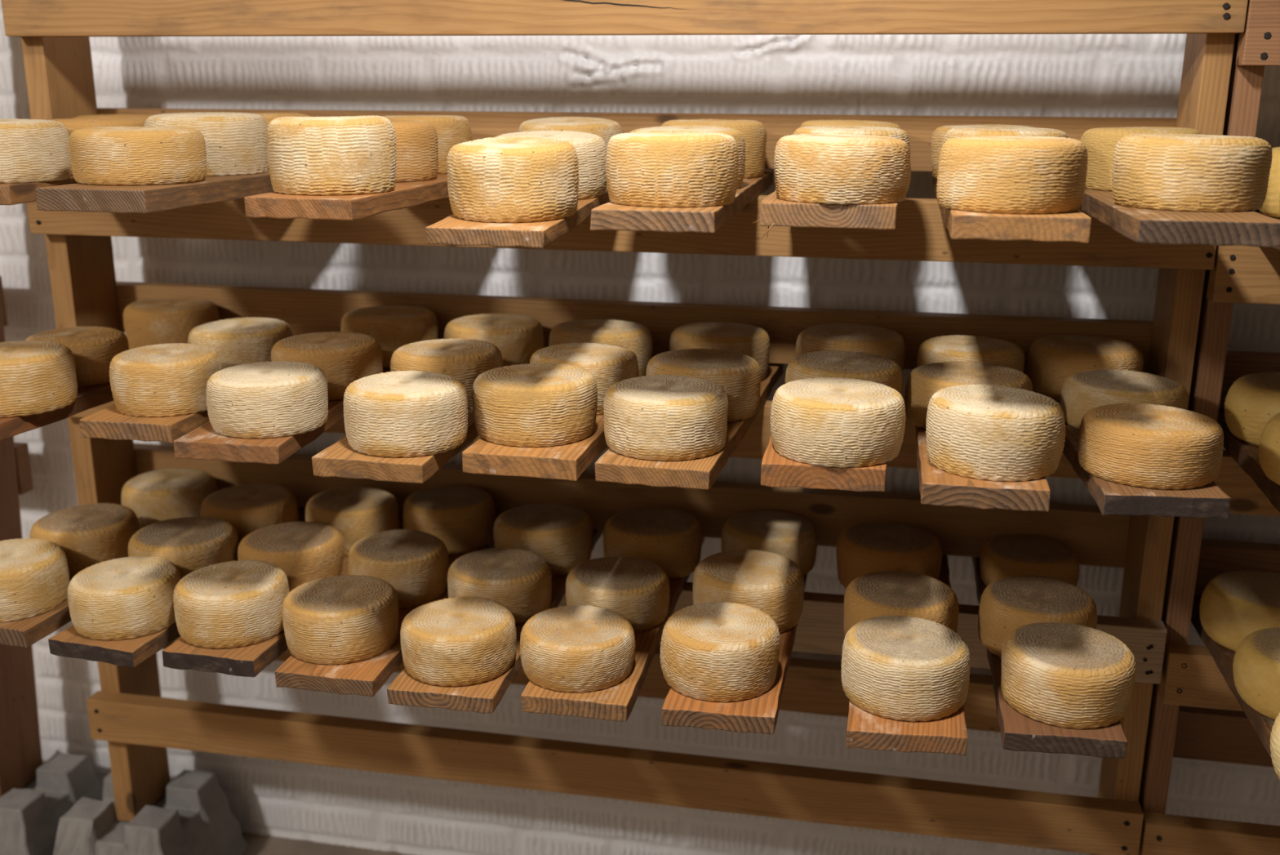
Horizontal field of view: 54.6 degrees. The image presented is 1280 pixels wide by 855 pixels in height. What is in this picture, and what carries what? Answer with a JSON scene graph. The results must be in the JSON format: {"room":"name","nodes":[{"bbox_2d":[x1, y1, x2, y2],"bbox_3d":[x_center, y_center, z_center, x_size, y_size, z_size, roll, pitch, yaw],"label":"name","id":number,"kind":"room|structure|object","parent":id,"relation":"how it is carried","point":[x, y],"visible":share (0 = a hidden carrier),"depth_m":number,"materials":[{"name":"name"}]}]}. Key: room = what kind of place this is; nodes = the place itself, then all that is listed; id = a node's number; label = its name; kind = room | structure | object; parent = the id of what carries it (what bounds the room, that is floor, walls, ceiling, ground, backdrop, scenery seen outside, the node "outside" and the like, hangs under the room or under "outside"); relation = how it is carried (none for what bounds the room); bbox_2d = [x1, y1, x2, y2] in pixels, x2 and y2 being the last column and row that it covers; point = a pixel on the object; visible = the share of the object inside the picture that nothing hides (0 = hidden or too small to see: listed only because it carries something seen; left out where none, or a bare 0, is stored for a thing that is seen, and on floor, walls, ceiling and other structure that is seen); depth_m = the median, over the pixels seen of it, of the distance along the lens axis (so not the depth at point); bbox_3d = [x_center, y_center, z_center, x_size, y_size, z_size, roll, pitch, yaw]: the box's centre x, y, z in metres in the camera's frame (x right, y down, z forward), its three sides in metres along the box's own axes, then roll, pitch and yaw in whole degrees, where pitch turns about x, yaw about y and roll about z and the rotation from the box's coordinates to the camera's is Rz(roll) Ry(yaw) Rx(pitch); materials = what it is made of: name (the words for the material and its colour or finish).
{"room":"cheese aging cellar","nodes":[
{"label":"cheese aging cellar","id":0,"kind":"room"},
{"bbox_2d":[241,831,411,854],"bbox_3d":[-0.616,1.592,0.273,8.200,0.001,4.980,3,16,11],"label":"floor","id":1,"kind":"structure","parent":0,"point":[258,844],"depth_m":2.70,"materials":[{"name":"concrete"}]},
{"bbox_2d":[0,749,102,854],"bbox_3d":[-1.323,0.829,2.626,0.295,0.213,0.298,3,16,11],"label":"block","id":2,"kind":"object","parent":1,"relation":"on","point":[30,815],"visible":0.66,"depth_m":2.55,"materials":[{"name":"concrete"}]},
{"bbox_2d":[0,275,42,796],"bbox_3d":[-1.661,-0.155,2.466,0.933,1.854,0.176,3,16,11],"label":"rack","id":3,"kind":"object","parent":2,"relation":"on","point":[20,750],"visible":0.78,"depth_m":2.55,"materials":[{"name":"brown wood"}]},
{"bbox_2d":[53,769,248,854],"bbox_3d":[-1.024,0.847,2.564,0.295,0.208,0.295,3,16,11],"label":"block","id":4,"kind":"object","parent":1,"relation":"on","point":[193,815],"visible":0.78,"depth_m":2.50,"materials":[{"name":"concrete"}]},
{"bbox_2d":[0,0,1248,854],"bbox_3d":[-0.099,0.020,2.170,1.939,2.020,0.211,3,16,11],"label":"rack","id":5,"kind":"object","parent":1,"relation":"on","point":[129,712],"visible":0.51,"depth_m":2.10,"materials":[{"name":"brown wood"}]},
{"bbox_2d":[0,578,71,647],"bbox_3d":[-0.920,0.228,2.192,0.157,0.029,0.666,4,16,13],"label":"plank","id":6,"kind":"object","parent":5,"relation":"on","point":[25,632],"visible":0.11,"depth_m":1.89,"materials":[{"name":"brown wood"}]},
{"bbox_2d":[0,537,69,622],"bbox_3d":[-0.991,0.237,1.949,0.170,0.084,0.169,0,16,-1],"label":"cheese","id":7,"kind":"object","parent":6,"relation":"on","point":[34,573],"visible":0.98,"depth_m":1.91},
{"bbox_2d":[29,502,139,578],"bbox_3d":[-0.945,0.190,2.116,0.170,0.084,0.169,-3,16,-11],"label":"cheese","id":8,"kind":"object","parent":6,"relation":"on","point":[88,535],"visible":0.77,"depth_m":2.06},
{"bbox_2d":[120,468,217,529],"bbox_3d":[-0.878,0.135,2.318,0.169,0.084,0.168,-2,16,-9],"label":"cheese","id":9,"kind":"object","parent":6,"relation":"on","point":[154,496],"visible":0.78,"depth_m":2.26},
{"bbox_2d":[0,174,77,204],"bbox_3d":[-0.874,-0.406,2.022,0.162,0.028,0.636,4,16,12],"label":"plank","id":10,"kind":"object","parent":5,"relation":"on","point":[14,193],"visible":0.09,"depth_m":1.73,"materials":[{"name":"brown wood"}]},
{"bbox_2d":[0,118,71,183],"bbox_3d":[-0.918,-0.402,1.796,0.172,0.085,0.173,1,16,1],"label":"cheese","id":11,"kind":"object","parent":10,"relation":"on","point":[32,150],"visible":0.95,"depth_m":1.75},
{"bbox_2d":[0,382,114,440],"bbox_3d":[-0.895,-0.081,2.082,0.148,0.027,0.700,4,16,14],"label":"plank","id":12,"kind":"object","parent":5,"relation":"on","point":[87,397],"visible":0.12,"depth_m":1.88,"materials":[{"name":"brown wood"}]},
{"bbox_2d":[0,340,77,417],"bbox_3d":[-0.935,-0.076,1.849,0.173,0.086,0.173,-3,16,-11],"label":"cheese","id":13,"kind":"object","parent":12,"relation":"on","point":[37,376],"visible":1,"depth_m":1.80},
{"bbox_2d":[25,325,128,386],"bbox_3d":[-0.918,-0.118,2.023,0.164,0.075,0.161,-1,16,-3],"label":"cheese","id":14,"kind":"object","parent":12,"relation":"on","point":[93,348],"visible":0.61,"depth_m":1.98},
{"bbox_2d":[123,297,219,349],"bbox_3d":[-0.848,-0.185,2.249,0.166,0.085,0.162,9,18,28],"label":"cheese","id":15,"kind":"object","parent":12,"relation":"on","point":[157,321],"visible":0.8,"depth_m":2.18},
{"bbox_2d":[79,404,209,443],"bbox_3d":[-0.680,-0.077,2.072,0.149,0.027,0.639,3,16,10],"label":"plank","id":16,"kind":"object","parent":5,"relation":"on","point":[108,423],"visible":0.2,"depth_m":1.77,"materials":[{"name":"brown wood"}]},
{"bbox_2d":[109,342,222,417],"bbox_3d":[-0.706,-0.074,1.851,0.157,0.083,0.157,6,17,20],"label":"cheese","id":17,"kind":"object","parent":16,"relation":"on","point":[160,380],"visible":0.96,"depth_m":1.79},
{"bbox_2d":[187,316,293,368],"bbox_3d":[-0.659,-0.130,2.053,0.166,0.084,0.165,-2,16,-7],"label":"cheese","id":18,"kind":"object","parent":16,"relation":"on","point":[236,341],"visible":0.66,"depth_m":1.99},
{"bbox_2d":[35,168,274,213],"bbox_3d":[-0.638,-0.386,1.947,0.166,0.030,0.696,4,16,14],"label":"plank","id":19,"kind":"object","parent":5,"relation":"on","point":[77,197],"visible":0.44,"depth_m":1.64,"materials":[{"name":"brown wood"}]},
{"bbox_2d":[68,126,207,186],"bbox_3d":[-0.705,-0.384,1.745,0.179,0.074,0.180,-7,17,-25],"label":"cheese","id":20,"kind":"object","parent":19,"relation":"on","point":[113,156],"visible":1,"depth_m":1.68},
{"bbox_2d":[143,111,268,176],"bbox_3d":[-0.669,-0.440,1.919,0.184,0.090,0.185,7,17,23],"label":"cheese","id":21,"kind":"object","parent":19,"relation":"on","point":[235,143],"visible":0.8,"depth_m":1.85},
{"bbox_2d":[48,506,306,666],"bbox_3d":[-0.714,0.245,2.140,0.154,0.026,0.689,5,16,15],"label":"plank","id":22,"kind":"object","parent":5,"relation":"on","point":[68,642],"visible":0.17,"depth_m":1.83,"materials":[{"name":"brown wood"}]},
{"bbox_2d":[67,555,181,640],"bbox_3d":[-0.785,0.257,1.895,0.162,0.081,0.162,4,16,13],"label":"cheese","id":23,"kind":"object","parent":22,"relation":"on","point":[120,598],"visible":0.95,"depth_m":1.84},
{"bbox_2d":[128,516,238,578],"bbox_3d":[-0.757,0.209,2.060,0.172,0.084,0.172,15,21,42],"label":"cheese","id":24,"kind":"object","parent":22,"relation":"on","point":[192,544],"visible":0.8,"depth_m":2.01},
{"bbox_2d":[200,483,297,545],"bbox_3d":[-0.704,0.161,2.237,0.168,0.084,0.168,-9,18,-30],"label":"cheese","id":25,"kind":"object","parent":22,"relation":"on","point":[248,508],"visible":0.71,"depth_m":2.19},
{"bbox_2d":[173,368,391,463],"bbox_3d":[-0.509,-0.058,2.007,0.155,0.026,0.705,2,16,8],"label":"plank","id":26,"kind":"object","parent":5,"relation":"on","point":[203,442],"visible":0.24,"depth_m":1.68,"materials":[{"name":"brown wood"}]},
{"bbox_2d":[205,360,328,439],"bbox_3d":[-0.526,-0.043,1.754,0.165,0.080,0.166,0,15,0],"label":"cheese","id":27,"kind":"object","parent":26,"relation":"on","point":[277,398],"visible":1,"depth_m":1.69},
{"bbox_2d":[271,331,382,400],"bbox_3d":[-0.492,-0.100,1.957,0.170,0.081,0.170,12,19,36],"label":"cheese","id":28,"kind":"object","parent":26,"relation":"on","point":[344,357],"visible":0.73,"depth_m":1.90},
{"bbox_2d":[340,305,437,368],"bbox_3d":[-0.439,-0.162,2.170,0.165,0.087,0.167,-10,18,-32],"label":"cheese","id":29,"kind":"object","parent":26,"relation":"on","point":[396,326],"visible":0.72,"depth_m":2.10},
{"bbox_2d":[162,514,403,676],"bbox_3d":[-0.545,0.254,2.109,0.150,0.027,0.687,4,16,13],"label":"plank","id":30,"kind":"object","parent":5,"relation":"on","point":[249,660],"visible":0.26,"depth_m":1.80,"materials":[{"name":"brown wood"}]},
{"bbox_2d":[173,560,289,648],"bbox_3d":[-0.614,0.262,1.870,0.168,0.084,0.167,13,20,38],"label":"cheese","id":31,"kind":"object","parent":30,"relation":"on","point":[232,604],"visible":0.97,"depth_m":1.81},
{"bbox_2d":[237,521,344,591],"bbox_3d":[-0.582,0.213,2.072,0.172,0.070,0.171,-3,16,-11],"label":"cheese","id":32,"kind":"object","parent":30,"relation":"on","point":[305,551],"visible":0.84,"depth_m":2.03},
{"bbox_2d":[305,486,400,556],"bbox_3d":[-0.514,0.165,2.221,0.166,0.084,0.164,4,16,13],"label":"cheese","id":33,"kind":"object","parent":30,"relation":"on","point":[357,513],"visible":0.8,"depth_m":2.17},
{"bbox_2d":[244,173,448,220],"bbox_3d":[-0.355,-0.366,1.888,0.154,0.026,0.708,4,16,12],"label":"plank","id":34,"kind":"object","parent":5,"relation":"on","point":[405,194],"visible":0.49,"depth_m":1.57,"materials":[{"name":"brown wood"}]},
{"bbox_2d":[266,115,396,195],"bbox_3d":[-0.409,-0.365,1.650,0.170,0.098,0.166,9,18,29],"label":"cheese","id":35,"kind":"object","parent":34,"relation":"on","point":[342,155],"visible":1,"depth_m":1.58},
{"bbox_2d":[390,119,438,182],"bbox_3d":[-0.389,-0.416,1.859,0.171,0.086,0.172,-13,20,-39],"label":"cheese","id":36,"kind":"object","parent":34,"relation":"on","point":[416,145],"visible":0.38,"depth_m":1.81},
{"bbox_2d":[382,115,471,173],"bbox_3d":[-0.355,-0.463,2.022,0.162,0.090,0.161,-7,17,-25],"label":"cheese","id":37,"kind":"object","parent":34,"relation":"on","point":[451,130],"visible":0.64,"depth_m":1.96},
{"bbox_2d":[275,537,494,697],"bbox_3d":[-0.377,0.267,2.067,0.153,0.025,0.709,3,16,10],"label":"plank","id":38,"kind":"object","parent":5,"relation":"on","point":[366,677],"visible":0.19,"depth_m":1.75,"materials":[{"name":"brown wood"}]},
{"bbox_2d":[282,574,398,664],"bbox_3d":[-0.440,0.278,1.827,0.168,0.082,0.164,6,17,21],"label":"cheese","id":39,"kind":"object","parent":38,"relation":"on","point":[344,619],"visible":1,"depth_m":1.77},
{"bbox_2d":[347,528,448,608],"bbox_3d":[-0.392,0.226,2.014,0.162,0.083,0.162,-14,21,-41],"label":"cheese","id":40,"kind":"object","parent":38,"relation":"on","point":[415,563],"visible":0.9,"depth_m":1.96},
{"bbox_2d":[402,484,495,554],"bbox_3d":[-0.345,0.163,2.239,0.166,0.084,0.166,2,16,7],"label":"cheese","id":41,"kind":"object","parent":38,"relation":"on","point":[463,517],"visible":0.9,"depth_m":2.18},
{"bbox_2d":[311,409,478,483],"bbox_3d":[-0.281,-0.040,1.946,0.154,0.026,0.740,3,16,11],"label":"plank","id":42,"kind":"object","parent":5,"relation":"on","point":[339,459],"visible":0.2,"depth_m":1.61,"materials":[{"name":"brown wood"}]},
{"bbox_2d":[342,370,468,457],"bbox_3d":[-0.314,-0.022,1.670,0.165,0.086,0.164,-8,18,-29],"label":"cheese","id":43,"kind":"object","parent":42,"relation":"on","point":[406,414],"visible":1,"depth_m":1.61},
{"bbox_2d":[390,338,502,409],"bbox_3d":[-0.295,-0.084,1.895,0.169,0.084,0.169,4,16,14],"label":"cheese","id":44,"kind":"object","parent":42,"relation":"on","point":[464,360],"visible":0.62,"depth_m":1.84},
{"bbox_2d":[444,313,544,366],"bbox_3d":[-0.247,-0.141,2.104,0.170,0.084,0.169,-7,17,-24],"label":"cheese","id":45,"kind":"object","parent":42,"relation":"on","point":[517,337],"visible":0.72,"depth_m":2.04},
{"bbox_2d":[386,528,603,713],"bbox_3d":[-0.208,0.279,2.029,0.153,0.024,0.722,3,16,10],"label":"plank","id":46,"kind":"object","parent":5,"relation":"on","point":[484,697],"visible":0.19,"depth_m":1.70,"materials":[{"name":"brown wood"}]},
{"bbox_2d":[400,595,516,686],"bbox_3d":[-0.259,0.300,1.767,0.163,0.075,0.162,4,16,14],"label":"cheese","id":47,"kind":"object","parent":46,"relation":"on","point":[468,640],"visible":1,"depth_m":1.71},
{"bbox_2d":[447,547,551,624],"bbox_3d":[-0.221,0.247,1.956,0.164,0.076,0.164,10,18,31],"label":"cheese","id":48,"kind":"object","parent":46,"relation":"on","point":[520,580],"visible":0.89,"depth_m":1.91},
{"bbox_2d":[493,503,593,577],"bbox_3d":[-0.167,0.191,2.145,0.178,0.085,0.175,3,16,9],"label":"cheese","id":49,"kind":"object","parent":46,"relation":"on","point":[562,534],"visible":0.9,"depth_m":2.09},
{"bbox_2d":[425,185,610,248],"bbox_3d":[-0.121,-0.341,1.834,0.155,0.058,0.730,3,16,10],"label":"plank","id":50,"kind":"object","parent":5,"relation":"on","point":[452,230],"visible":0.32,"depth_m":1.50,"materials":[{"name":"brown wood"}]},
{"bbox_2d":[446,136,578,222],"bbox_3d":[-0.163,-0.320,1.591,0.168,0.100,0.167,-3,16,-13],"label":"cheese","id":51,"kind":"object","parent":50,"relation":"on","point":[508,179],"visible":1,"depth_m":1.53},
{"bbox_2d":[495,130,607,199],"bbox_3d":[-0.130,-0.375,1.769,0.170,0.091,0.171,9,18,29],"label":"cheese","id":52,"kind":"object","parent":50,"relation":"on","point":[591,148],"visible":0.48,"depth_m":1.73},
{"bbox_2d":[518,116,622,147],"bbox_3d":[-0.111,-0.450,1.993,0.169,0.093,0.170,9,18,28],"label":"cheese","id":53,"kind":"object","parent":50,"relation":"on","point":[604,128],"visible":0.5,"depth_m":1.94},
{"bbox_2d":[462,413,607,480],"bbox_3d":[-0.083,-0.038,1.934,0.160,0.029,0.686,4,16,12],"label":"plank","id":54,"kind":"object","parent":5,"relation":"on","point":[568,461],"visible":0.22,"depth_m":1.62,"materials":[{"name":"brown wood"}]},
{"bbox_2d":[471,362,597,447],"bbox_3d":[-0.145,-0.035,1.710,0.173,0.085,0.169,1,16,3],"label":"cheese","id":55,"kind":"object","parent":54,"relation":"on","point":[534,405],"visible":1,"depth_m":1.65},
{"bbox_2d":[529,342,639,415],"bbox_3d":[-0.085,-0.077,1.867,0.166,0.082,0.166,2,16,7],"label":"cheese","id":56,"kind":"object","parent":54,"relation":"on","point":[609,365],"visible":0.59,"depth_m":1.81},
{"bbox_2d":[548,319,652,377],"bbox_3d":[-0.065,-0.128,2.048,0.170,0.085,0.171,11,19,33],"label":"cheese","id":57,"kind":"object","parent":54,"relation":"on","point":[635,337],"visible":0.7,"depth_m":2.00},
{"bbox_2d":[520,537,705,721],"bbox_3d":[-0.021,0.287,2.001,0.151,0.026,0.706,3,16,11],"label":"plank","id":58,"kind":"object","parent":5,"relation":"on","point":[616,702],"visible":0.3,"depth_m":1.68,"materials":[{"name":"brown wood"}]},
{"bbox_2d":[520,604,635,692],"bbox_3d":[-0.088,0.308,1.747,0.162,0.068,0.162,3,16,10],"label":"cheese","id":59,"kind":"object","parent":58,"relation":"on","point":[577,648],"visible":1,"depth_m":1.70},
{"bbox_2d":[565,555,669,632],"bbox_3d":[-0.035,0.257,1.926,0.162,0.072,0.162,-13,20,-39],"label":"cheese","id":60,"kind":"object","parent":58,"relation":"on","point":[637,589],"visible":0.92,"depth_m":1.88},
{"bbox_2d":[602,506,702,580],"bbox_3d":[0.021,0.196,2.126,0.169,0.083,0.169,1,16,4],"label":"cheese","id":61,"kind":"object","parent":58,"relation":"on","point":[670,539],"visible":0.89,"depth_m":2.07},
{"bbox_2d":[590,169,773,232],"bbox_3d":[0.086,-0.336,1.788,0.147,0.025,0.741,3,16,11],"label":"plank","id":62,"kind":"object","parent":5,"relation":"on","point":[610,215],"visible":0.42,"depth_m":1.45,"materials":[{"name":"brown wood"}]},
{"bbox_2d":[605,131,739,207],"bbox_3d":[0.040,-0.321,1.532,0.165,0.084,0.165,12,19,36],"label":"cheese","id":63,"kind":"object","parent":62,"relation":"on","point":[655,169],"visible":1,"depth_m":1.47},
{"bbox_2d":[661,119,767,178],"bbox_3d":[0.116,-0.445,1.973,0.172,0.088,0.173,6,16,18],"label":"cheese","id":64,"kind":"object","parent":62,"relation":"on","point":[754,132],"visible":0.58,"depth_m":1.92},
{"bbox_2d":[595,362,783,489],"bbox_3d":[0.098,-0.025,1.899,0.155,0.026,0.687,4,16,14],"label":"plank","id":65,"kind":"object","parent":5,"relation":"on","point":[612,466],"visible":0.38,"depth_m":1.59,"materials":[{"name":"brown wood"}]},
{"bbox_2d":[603,374,728,461],"bbox_3d":[0.035,-0.017,1.664,0.167,0.084,0.168,6,17,21],"label":"cheese","id":66,"kind":"object","parent":65,"relation":"on","point":[652,417],"visible":1,"depth_m":1.60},
{"bbox_2d":[645,348,760,422],"bbox_3d":[0.094,-0.065,1.840,0.170,0.082,0.170,-9,18,-29],"label":"cheese","id":67,"kind":"object","parent":65,"relation":"on","point":[739,374],"visible":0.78,"depth_m":1.79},
{"bbox_2d":[669,321,769,380],"bbox_3d":[0.132,-0.125,2.061,0.167,0.081,0.167,-11,19,-34],"label":"cheese","id":68,"kind":"object","parent":65,"relation":"on","point":[753,341],"visible":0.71,"depth_m":2.01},
{"bbox_2d":[662,573,807,734],"bbox_3d":[0.174,0.298,1.965,0.155,0.026,0.704,3,16,11],"label":"plank","id":69,"kind":"object","parent":5,"relation":"on","point":[759,713],"visible":0.24,"depth_m":1.65,"materials":[{"name":"brown wood"}]},
{"bbox_2d":[659,601,779,702],"bbox_3d":[0.111,0.307,1.724,0.166,0.085,0.165,1,16,4],"label":"cheese","id":70,"kind":"object","parent":69,"relation":"on","point":[722,651],"visible":1,"depth_m":1.67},
{"bbox_2d":[692,549,804,633],"bbox_3d":[0.168,0.253,1.922,0.172,0.084,0.172,1,16,3],"label":"cheese","id":71,"kind":"object","parent":69,"relation":"on","point":[769,582],"visible":0.82,"depth_m":1.87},
{"bbox_2d":[720,510,817,574],"bbox_3d":[0.222,0.199,2.132,0.165,0.076,0.165,-4,16,-16],"label":"cheese","id":72,"kind":"object","parent":69,"relation":"on","point":[792,536],"visible":0.78,"depth_m":2.09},
{"bbox_2d":[760,435,887,491],"bbox_3d":[0.295,-0.021,1.875,0.160,0.032,0.659,3,16,11],"label":"plank","id":73,"kind":"object","parent":5,"relation":"on","point":[777,470],"visible":0.2,"depth_m":1.57,"materials":[{"name":"brown wood"}]},
{"bbox_2d":[769,377,906,467],"bbox_3d":[0.259,-0.011,1.624,0.175,0.083,0.175,-14,21,-41],"label":"cheese","id":74,"kind":"object","parent":73,"relation":"on","point":[841,422],"visible":1,"depth_m":1.56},
{"bbox_2d":[785,350,902,395],"bbox_3d":[0.294,-0.057,1.790,0.168,0.084,0.168,-1,16,-5],"label":"cheese","id":75,"kind":"object","parent":73,"relation":"on","point":[833,363],"visible":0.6,"depth_m":1.75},
{"bbox_2d":[795,322,905,371],"bbox_3d":[0.338,-0.115,1.997,0.180,0.085,0.177,-2,16,-7],"label":"cheese","id":76,"kind":"object","parent":73,"relation":"on","point":[886,343],"visible":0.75,"depth_m":1.95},
{"bbox_2d":[751,190,897,239],"bbox_3d":[0.282,-0.331,1.795,0.177,0.044,0.654,3,16,11],"label":"plank","id":77,"kind":"object","parent":5,"relation":"on","point":[775,211],"visible":0.38,"depth_m":1.49,"materials":[{"name":"brown wood"}]},
{"bbox_2d":[773,133,911,204],"bbox_3d":[0.251,-0.323,1.540,0.169,0.078,0.168,7,17,24],"label":"cheese","id":78,"kind":"object","parent":77,"relation":"on","point":[842,169],"visible":1,"depth_m":1.48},
{"bbox_2d":[846,554,968,755],"bbox_3d":[0.409,0.312,1.916,0.155,0.026,0.712,3,16,11],"label":"plank","id":79,"kind":"object","parent":5,"relation":"on","point":[867,730],"visible":0.23,"depth_m":1.59,"materials":[{"name":"brown wood"}]},
{"bbox_2d":[835,521,942,588],"bbox_3d":[0.412,0.217,2.053,0.172,0.084,0.173,15,21,42],"label":"cheese","id":80,"kind":"object","parent":79,"relation":"on","point":[862,548],"visible":0.84,"depth_m":2.00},
{"bbox_2d":[844,570,959,635],"bbox_3d":[0.387,0.276,1.841,0.167,0.084,0.168,10,18,31],"label":"cheese","id":81,"kind":"object","parent":79,"relation":"on","point":[887,593],"visible":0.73,"depth_m":1.80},
{"bbox_2d":[840,615,970,721],"bbox_3d":[0.359,0.321,1.677,0.170,0.086,0.170,1,16,4],"label":"cheese","id":82,"kind":"object","parent":79,"relation":"on","point":[911,668],"visible":1,"depth_m":1.62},
{"bbox_2d":[915,425,1050,511],"bbox_3d":[0.485,-0.004,1.824,0.156,0.028,0.690,3,16,11],"label":"plank","id":83,"kind":"object","parent":5,"relation":"on","point":[937,486],"visible":0.2,"depth_m":1.51,"materials":[{"name":"brown wood"}]},
{"bbox_2d":[904,361,1032,428],"bbox_3d":[0.469,-0.045,1.776,0.176,0.076,0.176,-9,18,-31],"label":"cheese","id":84,"kind":"object","parent":83,"relation":"on","point":[923,381],"visible":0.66,"depth_m":1.74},
{"bbox_2d":[916,334,1024,372],"bbox_3d":[0.515,-0.092,1.935,0.163,0.084,0.164,10,18,31],"label":"cheese","id":85,"kind":"object","parent":83,"relation":"on","point":[957,348],"visible":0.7,"depth_m":1.89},
{"bbox_2d":[925,383,1066,481],"bbox_3d":[0.452,0.003,1.579,0.172,0.090,0.170,1,16,3],"label":"cheese","id":86,"kind":"object","parent":83,"relation":"on","point":[994,433],"visible":1,"depth_m":1.52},
{"bbox_2d":[933,177,1091,243],"bbox_3d":[0.491,-0.315,1.715,0.153,0.028,0.732,3,16,11],"label":"plank","id":87,"kind":"object","parent":5,"relation":"on","point":[1074,226],"visible":0.34,"depth_m":1.37,"materials":[{"name":"brown wood"}]},
{"bbox_2d":[942,126,1068,145],"bbox_3d":[0.499,-0.367,1.697,0.169,0.084,0.169,-5,16,-17],"label":"cheese","id":88,"kind":"object","parent":87,"relation":"on","point":[962,131],"visible":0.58,"depth_m":1.64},
{"bbox_2d":[936,135,1088,214],"bbox_3d":[0.434,-0.298,1.449,0.168,0.081,0.168,-6,17,-22],"label":"cheese","id":89,"kind":"object","parent":87,"relation":"on","point":[1001,175],"visible":1,"depth_m":1.38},
{"bbox_2d":[971,556,1127,758],"bbox_3d":[0.607,0.319,1.896,0.156,0.026,0.676,3,16,11],"label":"plank","id":90,"kind":"object","parent":5,"relation":"on","point":[1019,731],"visible":0.26,"depth_m":1.59,"materials":[{"name":"brown wood"}]},
{"bbox_2d":[979,534,1079,586],"bbox_3d":[0.645,0.228,2.056,0.158,0.063,0.159,14,21,41],"label":"cheese","id":91,"kind":"object","parent":90,"relation":"on","point":[1002,557],"visible":0.83,"depth_m":2.02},
{"bbox_2d":[977,574,1097,657],"bbox_3d":[0.584,0.281,1.824,0.164,0.084,0.168,14,21,41],"label":"cheese","id":92,"kind":"object","parent":90,"relation":"on","point":[1008,603],"visible":0.75,"depth_m":1.79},
{"bbox_2d":[1000,622,1136,728],"bbox_3d":[0.571,0.326,1.659,0.175,0.086,0.177,-2,16,-9],"label":"cheese","id":93,"kind":"object","parent":90,"relation":"on","point":[1060,674],"visible":1,"depth_m":1.60,"materials":[{"name":"food"}]},
{"bbox_2d":[1058,402,1231,518],"bbox_3d":[0.675,0.007,1.793,0.150,0.026,0.680,3,16,8],"label":"plank","id":94,"kind":"object","parent":5,"relation":"on","point":[1112,498],"visible":0.3,"depth_m":1.48,"materials":[{"name":"brown wood"}]},
{"bbox_2d":[1026,334,1143,402],"bbox_3d":[0.697,-0.093,1.945,0.170,0.084,0.170,-12,20,-38],"label":"cheese","id":95,"kind":"object","parent":94,"relation":"on","point":[1051,359],"visible":0.75,"depth_m":1.90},
{"bbox_2d":[1060,368,1187,428],"bbox_3d":[0.694,-0.038,1.780,0.170,0.066,0.169,3,16,9],"label":"cheese","id":96,"kind":"object","parent":94,"relation":"on","point":[1082,392],"visible":0.72,"depth_m":1.74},
{"bbox_2d":[1077,403,1223,489],"bbox_3d":[0.641,0.020,1.560,0.169,0.073,0.169,10,18,33],"label":"cheese","id":97,"kind":"object","parent":94,"relation":"on","point":[1149,446],"visible":1,"depth_m":1.50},
{"bbox_2d":[1080,188,1279,246],"bbox_3d":[0.682,-0.304,1.683,0.156,0.026,0.724,3,16,10],"label":"plank","id":98,"kind":"object","parent":5,"relation":"on","point":[1249,228],"visible":0.48,"depth_m":1.35,"materials":[{"name":"brown wood"}]},
{"bbox_2d":[1080,126,1201,191],"bbox_3d":[0.703,-0.379,1.746,0.161,0.085,0.161,-11,19,-36],"label":"cheese","id":99,"kind":"object","parent":98,"relation":"on","point":[1100,143],"visible":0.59,"depth_m":1.71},
{"bbox_2d":[1111,133,1272,212],"bbox_3d":[0.664,-0.311,1.498,0.182,0.085,0.185,7,17,23],"label":"cheese","id":100,"kind":"object","parent":98,"relation":"on","point":[1176,172],"visible":1,"depth_m":1.43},
{"bbox_2d":[1137,0,1279,854],"bbox_3d":[1.307,0.101,1.902,0.925,2.020,0.211,3,16,11],"label":"rack","id":101,"kind":"object","parent":1,"relation":"on","point":[1194,713],"visible":0.62,"depth_m":1.97,"materials":[{"name":"brown wood"}]},
{"bbox_2d":[1191,595,1275,756],"bbox_3d":[0.941,0.391,1.779,0.152,0.029,0.805,3,16,10],"label":"plank","id":102,"kind":"object","parent":101,"relation":"on","point":[1223,656],"visible":0.22,"depth_m":1.86,"materials":[{"name":"brown wood"}]},
{"bbox_2d":[1199,570,1279,651],"bbox_3d":[0.973,0.290,1.923,0.191,0.089,0.192,-3,16,-11],"label":"cheese","id":103,"kind":"object","parent":102,"relation":"on","point":[1234,605],"visible":0.91,"depth_m":1.89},
{"bbox_2d":[1232,626,1279,719],"bbox_3d":[0.927,0.347,1.721,0.188,0.087,0.186,-6,17,-20],"label":"cheese","id":104,"kind":"object","parent":102,"relation":"on","point":[1256,660],"visible":1,"depth_m":1.70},
{"bbox_2d":[1217,408,1279,511],"bbox_3d":[0.944,0.059,1.755,0.159,0.029,0.675,3,16,11],"label":"plank","id":105,"kind":"object","parent":101,"relation":"on","point":[1245,454],"visible":0.32,"depth_m":1.78,"materials":[{"name":"brown wood"}]},
{"bbox_2d":[1224,372,1279,445],"bbox_3d":[0.970,-0.023,1.830,0.193,0.090,0.193,0,15,0],"label":"cheese","id":106,"kind":"object","parent":105,"relation":"on","point":[1253,399],"visible":0.93,"depth_m":1.81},
{"bbox_2d":[1258,412,1279,485],"bbox_3d":[0.917,0.034,1.625,0.190,0.089,0.190,-3,16,-13],"label":"cheese","id":107,"kind":"object","parent":105,"relation":"on","point":[1269,440],"visible":1,"depth_m":1.62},
{"bbox_2d":[0,0,1279,854],"bbox_3d":[-0.126,-0.477,2.222,8.200,2.950,0.026,3,16,11],"label":"wall","id":108,"kind":"structure","parent":0,"point":[1117,75],"depth_m":2.30,"materials":[{"name":"paint"}]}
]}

